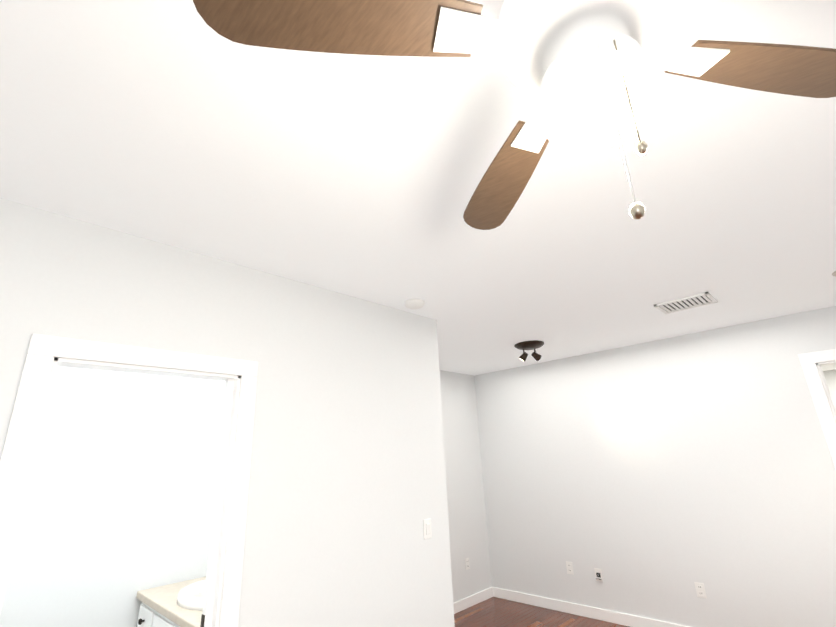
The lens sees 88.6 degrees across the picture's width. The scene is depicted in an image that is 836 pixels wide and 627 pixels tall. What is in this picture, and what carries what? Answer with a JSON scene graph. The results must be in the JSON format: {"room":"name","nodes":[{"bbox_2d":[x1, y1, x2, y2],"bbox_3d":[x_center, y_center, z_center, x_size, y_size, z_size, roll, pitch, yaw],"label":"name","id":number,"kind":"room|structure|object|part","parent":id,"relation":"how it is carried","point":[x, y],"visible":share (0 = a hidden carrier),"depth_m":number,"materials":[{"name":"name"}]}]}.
{"room":"empty bedroom","nodes":[
{"label":"empty bedroom","id":0,"kind":"room"},
{"bbox_2d":[0,367,224,626],"bbox_3d":[-2.056,1.243,2.522,0.110,2.620,2.180,-19,-25,41],"label":"wall","id":1,"kind":"structure","parent":0,"point":[117,513],"depth_m":2.67,"materials":[{"name":"paint"}]},
{"bbox_2d":[0,198,454,626],"bbox_3d":[-1.979,0.700,0.900,0.110,2.620,6.140,-19,-25,41],"label":"wall","id":2,"kind":"structure","parent":0,"point":[347,493],"depth_m":2.28,"materials":[{"name":"paint"}]},
{"bbox_2d":[0,333,257,626],"bbox_3d":[-1.145,1.177,1.631,0.146,2.105,0.890,-19,-25,41],"label":"door frame","id":3,"kind":"structure","parent":2,"relation":"attached to","point":[46,355],"depth_m":1.85,"materials":[{"name":"paint"}]},
{"bbox_3d":[-0.917,1.323,1.824,0.026,0.070,0.004,-19,-25,41],"label":"bath door latch trim","id":4,"kind":"part","parent":3,"relation":"part of","materials":[{"name":"black metal"}]},
{"bbox_2d":[423,518,431,538],"bbox_3d":[0.064,1.395,2.775,0.014,0.115,0.072,-19,-25,41],"label":"light switch","id":5,"kind":"object","parent":2,"relation":"attached to","point":[427,528],"visible":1,"depth_m":2.77,"materials":[{"name":"white plastic"}]},
{"bbox_2d":[0,0,835,375],"bbox_3d":[0.166,-0.824,0.921,6.670,0.100,8.560,-19,-25,41],"label":"ceiling","id":6,"kind":"structure","parent":0,"point":[182,124],"depth_m":1.63,"materials":[{"name":"paint"}]},
{"bbox_2d":[404,299,424,308],"bbox_3d":[-0.023,-0.059,2.970,0.140,0.039,0.140,-19,-25,41],"label":"smoke detector","id":7,"kind":"object","parent":6,"relation":"attached to","point":[414,303],"visible":1,"depth_m":2.93,"materials":[{"name":"white plastic"}]},
{"bbox_2d":[193,0,835,229],"bbox_3d":[0.300,-0.444,0.762,0.966,0.730,0.966,-15,-22,33],"label":"fan","id":8,"kind":"object","parent":6,"relation":"hanging from","point":[583,71],"visible":1,"depth_m":0.73,"materials":[{"name":"brown wood"}]},
{"bbox_2d":[514,340,543,361],"bbox_3d":[1.115,0.388,4.259,0.290,0.172,0.290,-19,-25,41],"label":"spotlight fixture","id":9,"kind":"object","parent":6,"relation":"attached to","point":[530,345],"visible":1,"depth_m":4.24,"materials":[{"name":"brown metal"}]},
{"bbox_2d":[654,292,717,313],"bbox_3d":[2.022,-0.074,3.240,0.360,0.015,0.300,-19,-25,41],"label":"ceiling vent","id":10,"kind":"object","parent":6,"relation":"in","point":[689,302],"visible":1,"depth_m":3.23,"materials":[{"name":"white plastic"}]},
{"bbox_2d":[440,370,491,602],"bbox_3d":[0.022,1.890,4.747,0.110,2.620,2.420,-19,-25,41],"label":"wall","id":11,"kind":"structure","parent":0,"point":[468,531],"depth_m":5.19,"materials":[{"name":"paint"}]},
{"bbox_2d":[465,558,469,569],"bbox_3d":[0.564,2.851,4.881,0.010,0.115,0.072,-19,-25,41],"label":"outlet","id":12,"kind":"object","parent":11,"relation":"attached to","point":[467,566],"visible":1,"depth_m":4.88,"materials":[{"name":"white plastic"}]},
{"bbox_2d":[453,587,492,613],"bbox_3d":[0.071,3.055,4.261,0.015,0.100,2.280,-19,-25,41],"label":"baseboard","id":13,"kind":"structure","parent":11,"relation":"attached to","point":[472,600],"depth_m":4.78,"materials":[{"name":"paint"}]},
{"bbox_2d":[454,597,628,626],"bbox_3d":[0.243,1.743,0.025,6.670,0.100,8.450,-19,-25,41],"label":"floor","id":14,"kind":"structure","parent":0,"point":[494,612],"depth_m":4.37,"materials":[{"name":"brown wood"}]},
{"bbox_2d":[474,306,835,626],"bbox_3d":[3.212,1.286,3.364,6.560,2.620,0.110,-19,-25,41],"label":"wall","id":15,"kind":"structure","parent":0,"point":[656,479],"depth_m":4.03,"materials":[{"name":"paint"}]},
{"bbox_2d":[566,561,573,574],"bbox_3d":[1.597,2.680,4.514,0.072,0.115,0.010,-19,-25,41],"label":"electrical outlet","id":16,"kind":"object","parent":15,"relation":"attached to","point":[569,566],"visible":1,"depth_m":4.51,"materials":[{"name":"white plastic"}]},
{"bbox_2d":[493,587,689,626],"bbox_3d":[2.073,2.869,3.973,3.345,0.100,0.015,-19,-25,41],"label":"baseboard","id":17,"kind":"structure","parent":15,"relation":"attached to","point":[624,619],"depth_m":4.34,"materials":[{"name":"paint"}]},
{"bbox_2d":[594,568,602,581],"bbox_3d":[1.810,2.627,4.302,0.072,0.115,0.026,-19,-25,41],"label":"outlet plate","id":18,"kind":"object","parent":15,"relation":"attached to","point":[598,574],"visible":1,"depth_m":4.30,"materials":[{"name":"white plastic"}]},
{"bbox_2d":[694,582,706,598],"bbox_3d":[2.454,2.404,3.724,0.072,0.115,0.010,-19,-25,41],"label":"electrical outlet","id":19,"kind":"object","parent":15,"relation":"attached to","point":[700,590],"visible":1,"depth_m":3.72,"materials":[{"name":"white plastic"}]},
{"bbox_2d":[798,349,835,469],"bbox_3d":[3.614,1.270,2.961,0.980,2.187,0.146,-19,-25,41],"label":"door frame","id":20,"kind":"structure","parent":15,"relation":"attached to","point":[812,363],"depth_m":3.44,"materials":[{"name":"paint"}]},
{"bbox_2d":[821,364,835,370],"bbox_3d":[4.887,0.317,4.609,5.530,0.100,3.560,-19,-25,41],"label":"ceiling","id":21,"kind":"structure","parent":0,"point":[828,367],"depth_m":5.77,"materials":[{"name":"paint"}]},
{"bbox_2d":[823,370,835,408],"bbox_3d":[6.142,1.791,5.420,5.310,2.290,0.110,-19,-25,41],"label":"wall","id":22,"kind":"structure","parent":0,"point":[830,377],"depth_m":5.96,"materials":[{"name":"paint"}]},
{"bbox_3d":[-1.553,2.337,1.698,1.360,0.024,2.180,-19,-25,41],"label":"floor","id":23,"kind":"structure","parent":0,"visible":0},
{"bbox_2d":[136,577,205,626],"bbox_3d":[-1.113,1.983,2.329,1.113,1.015,0.596,-19,-25,41],"label":"bathroom vanity","id":24,"kind":"object","parent":23,"relation":"on","point":[179,604],"visible":0.44,"depth_m":2.40,"materials":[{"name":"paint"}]}
]}

